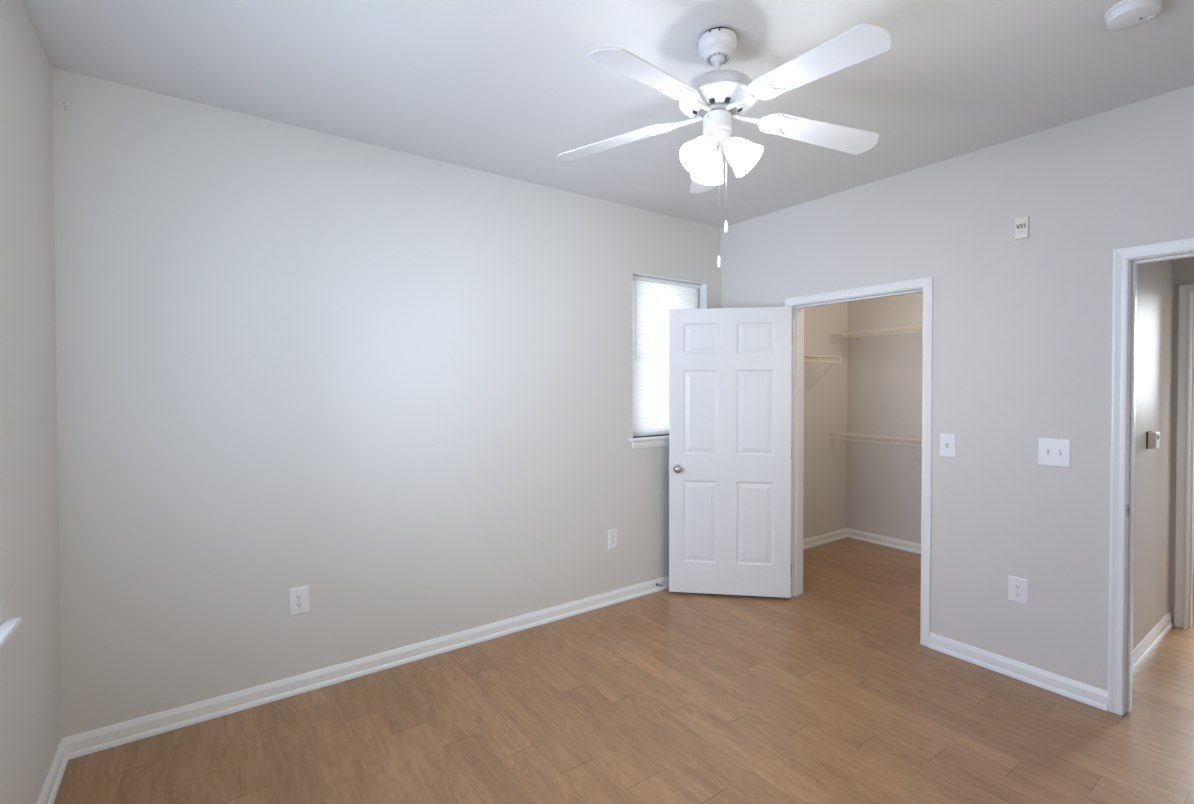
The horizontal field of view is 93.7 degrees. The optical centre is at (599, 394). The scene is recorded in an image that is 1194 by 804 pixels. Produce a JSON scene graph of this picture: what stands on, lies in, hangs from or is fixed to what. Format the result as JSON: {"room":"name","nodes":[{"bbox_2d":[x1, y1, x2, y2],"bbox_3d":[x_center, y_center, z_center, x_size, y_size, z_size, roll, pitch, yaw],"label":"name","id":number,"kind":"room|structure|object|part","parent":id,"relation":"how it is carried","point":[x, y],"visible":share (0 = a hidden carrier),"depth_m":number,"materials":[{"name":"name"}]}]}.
{"room":"empty bedroom","nodes":[
{"label":"empty bedroom","id":0,"kind":"room"},
{"bbox_2d":[0,0,61,803],"bbox_3d":[-1.164,0.107,0.735,0.130,2.740,3.550,-1,1,-36],"label":"wall","id":1,"kind":"structure","parent":0,"point":[30,661],"depth_m":1.82,"materials":[{"name":"paint"}]},
{"bbox_2d":[0,617,20,649],"bbox_3d":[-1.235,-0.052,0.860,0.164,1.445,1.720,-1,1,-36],"label":"window sill","id":2,"kind":"structure","parent":1,"relation":"in","point":[7,628],"depth_m":1.54,"materials":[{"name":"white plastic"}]},
{"bbox_2d":[37,738,67,803],"bbox_3d":[-1.139,1.432,0.851,0.022,0.084,3.420,-1,1,-36],"label":"baseboard","id":3,"kind":"structure","parent":1,"relation":"attached to","point":[50,788],"depth_m":2.06,"materials":[{"name":"white paint"}]},
{"bbox_2d":[52,68,847,737],"bbox_3d":[0.110,0.059,3.917,5.914,2.740,0.130,-1,1,-36],"label":"wall","id":4,"kind":"structure","parent":0,"point":[394,386],"depth_m":2.78,"materials":[{"name":"paint"}]},
{"bbox_2d":[289,586,308,615],"bbox_3d":[-1.458,1.002,2.717,0.087,0.130,0.008,-1,1,-36],"label":"electrical outlet","id":5,"kind":"object","parent":4,"relation":"attached to","point":[298,597],"visible":1,"depth_m":2.71,"materials":[{"name":"white plastic"}]},
{"bbox_2d":[296,602,302,607],"bbox_3d":[-1.456,1.021,2.715,0.030,0.029,0.002,-1,1,-36],"label":"receptacle","id":6,"kind":"object","parent":5,"relation":"attached to","point":[298,604],"depth_m":2.71,"materials":[{"name":"white plastic"}]},
{"bbox_2d":[296,594,302,599],"bbox_3d":[-1.456,0.982,2.715,0.030,0.029,0.002,-1,1,-36],"label":"receptacle","id":7,"kind":"object","parent":5,"relation":"attached to","point":[298,596],"depth_m":2.71,"materials":[{"name":"white plastic"}]},
{"bbox_2d":[63,576,668,759],"bbox_3d":[-0.583,1.396,3.343,3.834,0.084,0.022,-1,1,-36],"label":"baseboard","id":8,"kind":"structure","parent":4,"relation":"attached to","point":[85,743],"depth_m":2.77,"materials":[{"name":"white paint"}]},
{"bbox_2d":[608,529,616,548],"bbox_3d":[0.093,0.990,3.832,0.080,0.130,0.008,-1,1,-36],"label":"electrical outlet","id":9,"kind":"object","parent":4,"relation":"attached to","point":[612,534],"visible":1,"depth_m":3.83,"materials":[{"name":"white plastic"}]},
{"bbox_2d":[629,272,706,448],"bbox_3d":[0.506,-0.243,4.176,0.817,1.237,0.160,-1,1,-36],"label":"window","id":10,"kind":"structure","parent":4,"relation":"in","point":[658,440],"depth_m":4.03,"materials":[{"name":"white paint"}]},
{"bbox_3d":[0.517,0.312,4.169,0.817,0.022,0.122,-1,1,-36],"label":"sill","id":11,"kind":"part","parent":10,"relation":"part of","materials":[{"name":"white paint"}]},
{"bbox_2d":[633,275,700,436],"bbox_3d":[0.498,-0.278,4.186,0.727,1.152,0.038,-1,1,-36],"label":"window blind","id":12,"kind":"object","parent":10,"relation":"attached to","point":[653,298],"visible":0.43,"depth_m":4.11,"materials":[{"name":"white plastic"}]},
{"bbox_3d":[0.267,-0.264,4.010,0.001,1.118,0.001,-1,1,-36],"label":"ladder cord","id":13,"kind":"part","parent":12,"relation":"part of","materials":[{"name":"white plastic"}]},
{"bbox_3d":[0.496,0.292,4.198,0.723,0.012,0.020,-1,1,-36],"label":"rail","id":14,"kind":"part","parent":12,"relation":"part of","materials":[{"name":"white plastic"}]},
{"bbox_2d":[804,355,841,396],"bbox_3d":[1.613,-0.149,4.721,1.020,0.356,0.312,-1,1,-36],"label":"wire shelf","id":15,"kind":"object","parent":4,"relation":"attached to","point":[808,357],"visible":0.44,"depth_m":4.86,"materials":[{"name":"white metal"}]},
{"bbox_2d":[21,0,1193,227],"bbox_3d":[2.070,-1.361,3.120,8.194,0.120,3.680,-1,1,-36],"label":"ceiling","id":16,"kind":"structure","parent":0,"point":[506,88],"depth_m":2.22,"materials":[{"name":"paint"}]},
{"bbox_2d":[557,23,890,267],"bbox_3d":[0.433,-0.867,1.971,1.225,0.832,1.206,-1,1,-36],"label":"ceiling fan","id":17,"kind":"object","parent":16,"relation":"hanging from","point":[715,98],"visible":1,"depth_m":1.95,"materials":[{"name":"white metal"}]},
{"bbox_3d":[0.036,-0.978,2.181,0.443,0.006,0.129,-7,10,24],"label":"blade","id":18,"kind":"part","parent":17,"relation":"part of","materials":[{"name":"white wood"}]},
{"bbox_3d":[0.142,-0.971,1.694,0.129,0.006,0.443,16,17,39],"label":"blade","id":19,"kind":"part","parent":17,"relation":"part of","materials":[{"name":"white laminate"}]},
{"bbox_3d":[0.366,-0.861,1.966,0.081,0.083,0.050,-1,1,-36],"label":"bulb","id":20,"kind":"part","parent":17,"relation":"part of","materials":[{"name":"white glass"}]},
{"bbox_3d":[0.352,-0.845,1.955,0.137,0.138,0.128,-1,1,-36],"label":"lamp shade","id":21,"kind":"part","parent":17,"relation":"part of","materials":[{"name":"white glass"}]},
{"bbox_3d":[0.467,-0.982,2.432,0.129,0.006,0.443,-12,-7,5],"label":"blade","id":22,"kind":"part","parent":17,"relation":"part of","materials":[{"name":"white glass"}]},
{"bbox_3d":[0.418,-0.863,2.087,0.049,0.083,0.079,0,1,-24],"label":"bulb","id":23,"kind":"part","parent":17,"relation":"part of","materials":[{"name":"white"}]},
{"bbox_2d":[705,134,715,146],"bbox_3d":[0.396,-0.903,1.989,0.040,0.039,0.041,-1,1,-36],"label":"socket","id":24,"kind":"object","parent":17,"relation":"attached to","point":[708,142],"depth_m":1.97,"materials":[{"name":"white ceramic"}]},
{"bbox_3d":[0.418,-0.847,2.110,0.123,0.138,0.134,-1,1,-36],"label":"lamp shade","id":25,"kind":"part","parent":17,"relation":"part of","materials":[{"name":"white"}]},
{"bbox_3d":[0.425,-0.696,1.998,0.003,0.402,0.031,0,1,-1],"label":"pull chain","id":26,"kind":"part","parent":17,"relation":"part of","materials":[{"name":"silver metal"}]},
{"bbox_2d":[722,135,730,146],"bbox_3d":[0.457,-0.903,1.998,0.040,0.039,0.041,0,1,24],"label":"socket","id":27,"kind":"object","parent":17,"relation":"attached to","point":[726,139],"depth_m":1.98,"materials":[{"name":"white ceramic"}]},
{"bbox_3d":[0.518,-0.845,1.979,0.124,0.138,0.133,-1,1,-36],"label":"lamp shade","id":28,"kind":"part","parent":17,"relation":"part of","materials":[{"name":"white glass"}]},
{"bbox_3d":[0.496,-0.862,1.986,0.079,0.083,0.049,1,1,39],"label":"bulb","id":29,"kind":"part","parent":17,"relation":"part of","materials":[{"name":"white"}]},
{"bbox_3d":[0.637,-0.971,1.644,0.129,0.006,0.443,13,1,-31],"label":"blade","id":30,"kind":"part","parent":17,"relation":"part of","materials":[{"name":"white wood"}]},
{"bbox_3d":[0.838,-0.978,2.100,0.443,0.006,0.129,6,-12,-12],"label":"blade","id":31,"kind":"part","parent":17,"relation":"part of","materials":[{"name":"white laminate"}]},
{"bbox_2d":[1104,0,1163,29],"bbox_3d":[1.767,-1.261,1.851,0.144,0.044,0.144,-1,1,-36],"label":"smoke detector","id":32,"kind":"object","parent":16,"relation":"attached to","point":[1126,14],"visible":1,"depth_m":1.83,"materials":[{"name":"white plastic"}]},
{"bbox_2d":[53,537,1193,803],"bbox_3d":[2.073,1.499,3.162,8.194,0.120,3.680,-1,1,-36],"label":"floor","id":33,"kind":"structure","parent":0,"point":[829,693],"depth_m":2.44,"materials":[{"name":"brown wood"}]},
{"bbox_2d":[847,292,922,543],"bbox_3d":[3.133,0.045,4.661,0.120,2.740,2.190,-1,1,-36],"label":"wall","id":34,"kind":"structure","parent":0,"point":[884,372],"depth_m":5.21,"materials":[{"name":"paint"}]},
{"bbox_2d":[803,528,920,553],"bbox_3d":[2.405,1.381,4.156,1.675,0.084,2.190,-1,1,-36],"label":"baseboard","id":35,"kind":"structure","parent":34,"relation":"attached to","point":[811,542],"depth_m":5.25,"materials":[{"name":"white paint"}]},
{"bbox_2d":[830,432,921,468],"bbox_3d":[2.951,0.557,4.550,0.312,0.356,2.150,-1,1,-36],"label":"wire shelf","id":36,"kind":"object","parent":34,"relation":"attached to","point":[844,434],"visible":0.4,"depth_m":5.00,"materials":[{"name":"white metal"}]},
{"bbox_2d":[830,326,922,363],"bbox_3d":[2.950,-0.395,4.536,0.312,0.356,2.150,-1,1,-36],"label":"wire shelf","id":37,"kind":"object","parent":34,"relation":"attached to","point":[920,328],"visible":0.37,"depth_m":5.00,"materials":[{"name":"white metal"}]},
{"bbox_2d":[721,85,1193,690],"bbox_3d":[2.017,0.069,3.101,0.130,2.740,3.420,-1,1,-36],"label":"wall","id":38,"kind":"structure","parent":0,"point":[1022,329],"depth_m":2.84,"materials":[{"name":"paint"}]},
{"bbox_2d":[668,307,791,597],"bbox_3d":[0.912,0.401,3.929,0.858,2.012,0.146,0,1,8],"label":"door","id":39,"kind":"structure","parent":38,"relation":"in","point":[730,449],"depth_m":3.92,"materials":[{"name":"white paint"}]},
{"bbox_3d":[0.551,0.525,3.942,0.062,0.062,0.065,0,1,8],"label":"knob","id":40,"kind":"part","parent":39,"relation":"part of","materials":[{"name":"silver metal"}]},
{"bbox_2d":[785,277,932,646],"bbox_3d":[1.656,0.380,3.608,0.162,2.103,0.974,-1,1,-36],"label":"door frame","id":41,"kind":"structure","parent":38,"relation":"attached to","point":[926,283],"depth_m":3.47,"materials":[{"name":"white paint"}]},
{"bbox_2d":[939,433,955,457],"bbox_3d":[1.927,0.282,3.101,0.020,0.132,0.084,-1,1,-36],"label":"light switch","id":42,"kind":"object","parent":38,"relation":"attached to","point":[947,442],"visible":1,"depth_m":3.10,"materials":[{"name":"white plastic"}]},
{"bbox_2d":[929,632,1107,710],"bbox_3d":[1.643,1.391,3.512,0.022,0.084,2.345,-1,1,-36],"label":"baseboard","id":43,"kind":"structure","parent":38,"relation":"attached to","point":[1093,696],"depth_m":2.82,"materials":[{"name":"white paint"}]},
{"bbox_2d":[1008,575,1028,604],"bbox_3d":[2.128,0.994,2.843,0.008,0.130,0.087,-1,1,-36],"label":"electrical outlet","id":44,"kind":"object","parent":38,"relation":"attached to","point":[1018,588],"visible":1,"depth_m":2.84,"materials":[{"name":"white plastic"}]},
{"bbox_2d":[1014,591,1020,596],"bbox_3d":[2.126,1.014,2.841,0.002,0.029,0.030,-1,1,-36],"label":"receptacle","id":45,"kind":"object","parent":44,"relation":"attached to","point":[1016,593],"depth_m":2.84,"materials":[{"name":"white plastic"}]},
{"bbox_2d":[1014,584,1020,589],"bbox_3d":[2.126,0.975,2.841,0.002,0.029,0.030,-1,1,-36],"label":"receptacle","id":46,"kind":"object","parent":44,"relation":"attached to","point":[1016,586],"depth_m":2.84,"materials":[{"name":"white plastic"}]},
{"bbox_2d":[1014,216,1029,240],"bbox_3d":[2.124,-0.838,2.814,0.015,0.110,0.062,-1,1,-36],"label":"fire alarm","id":47,"kind":"object","parent":38,"relation":"attached to","point":[1022,224],"visible":1,"depth_m":2.81,"materials":[{"name":"white plastic"}]},
{"bbox_2d":[1016,222,1025,229],"bbox_3d":[2.119,-0.847,2.812,0.003,0.030,0.043,-1,1,-36],"label":"grille","id":48,"kind":"object","parent":47,"relation":"attached to","point":[1019,225],"depth_m":2.81,"materials":[{"name":"grey plastic"}]},
{"bbox_2d":[1038,437,1070,467],"bbox_3d":[2.205,0.281,2.715,0.020,0.137,0.128,-1,1,-36],"label":"light switch","id":49,"kind":"object","parent":38,"relation":"attached to","point":[1054,452],"visible":1,"depth_m":2.71,"materials":[{"name":"white plastic"}]},
{"bbox_2d":[1107,237,1193,715],"bbox_3d":[2.650,0.399,2.211,0.146,2.103,0.923,-1,1,-36],"label":"door frame","id":50,"kind":"structure","parent":38,"relation":"attached to","point":[1121,256],"depth_m":2.52,"materials":[{"name":"white paint"}]},
{"bbox_2d":[1133,259,1173,648],"bbox_3d":[3.119,0.066,3.230,1.812,2.740,0.118,-1,1,-36],"label":"wall","id":51,"kind":"structure","parent":0,"point":[1154,345],"depth_m":3.18,"materials":[{"name":"paint"}]},
{"bbox_2d":[1132,611,1172,673],"bbox_3d":[2.989,1.396,3.068,1.385,0.084,0.022,-1,1,-36],"label":"baseboard","id":52,"kind":"structure","parent":51,"relation":"attached to","point":[1153,638],"depth_m":3.15,"materials":[{"name":"white paint"}]},
{"bbox_2d":[1146,431,1159,448],"bbox_3d":[3.068,0.251,3.098,0.094,0.094,0.041,-1,1,-36],"label":"thermostat","id":53,"kind":"object","parent":51,"relation":"attached to","point":[1152,438],"visible":1,"depth_m":3.08,"materials":[{"name":"beige plastic"}]},
{"bbox_3d":[3.058,0.251,3.112,0.094,0.094,0.007,-1,1,-36],"label":"wall plate","id":54,"kind":"part","parent":53,"relation":"part of","materials":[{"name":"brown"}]},
{"bbox_2d":[1169,257,1193,625],"bbox_3d":[3.916,0.068,3.046,0.120,2.740,1.112,-1,1,-36],"label":"wall","id":55,"kind":"structure","parent":0,"point":[1183,267],"depth_m":3.45,"materials":[{"name":"paint"}]},
{"bbox_2d":[1174,284,1193,628],"bbox_3d":[3.846,0.385,3.135,0.136,2.103,0.842,-1,1,-36],"label":"door frame","id":56,"kind":"structure","parent":55,"relation":"attached to","point":[1184,299],"depth_m":3.42,"materials":[{"name":"white paint"}]}
]}

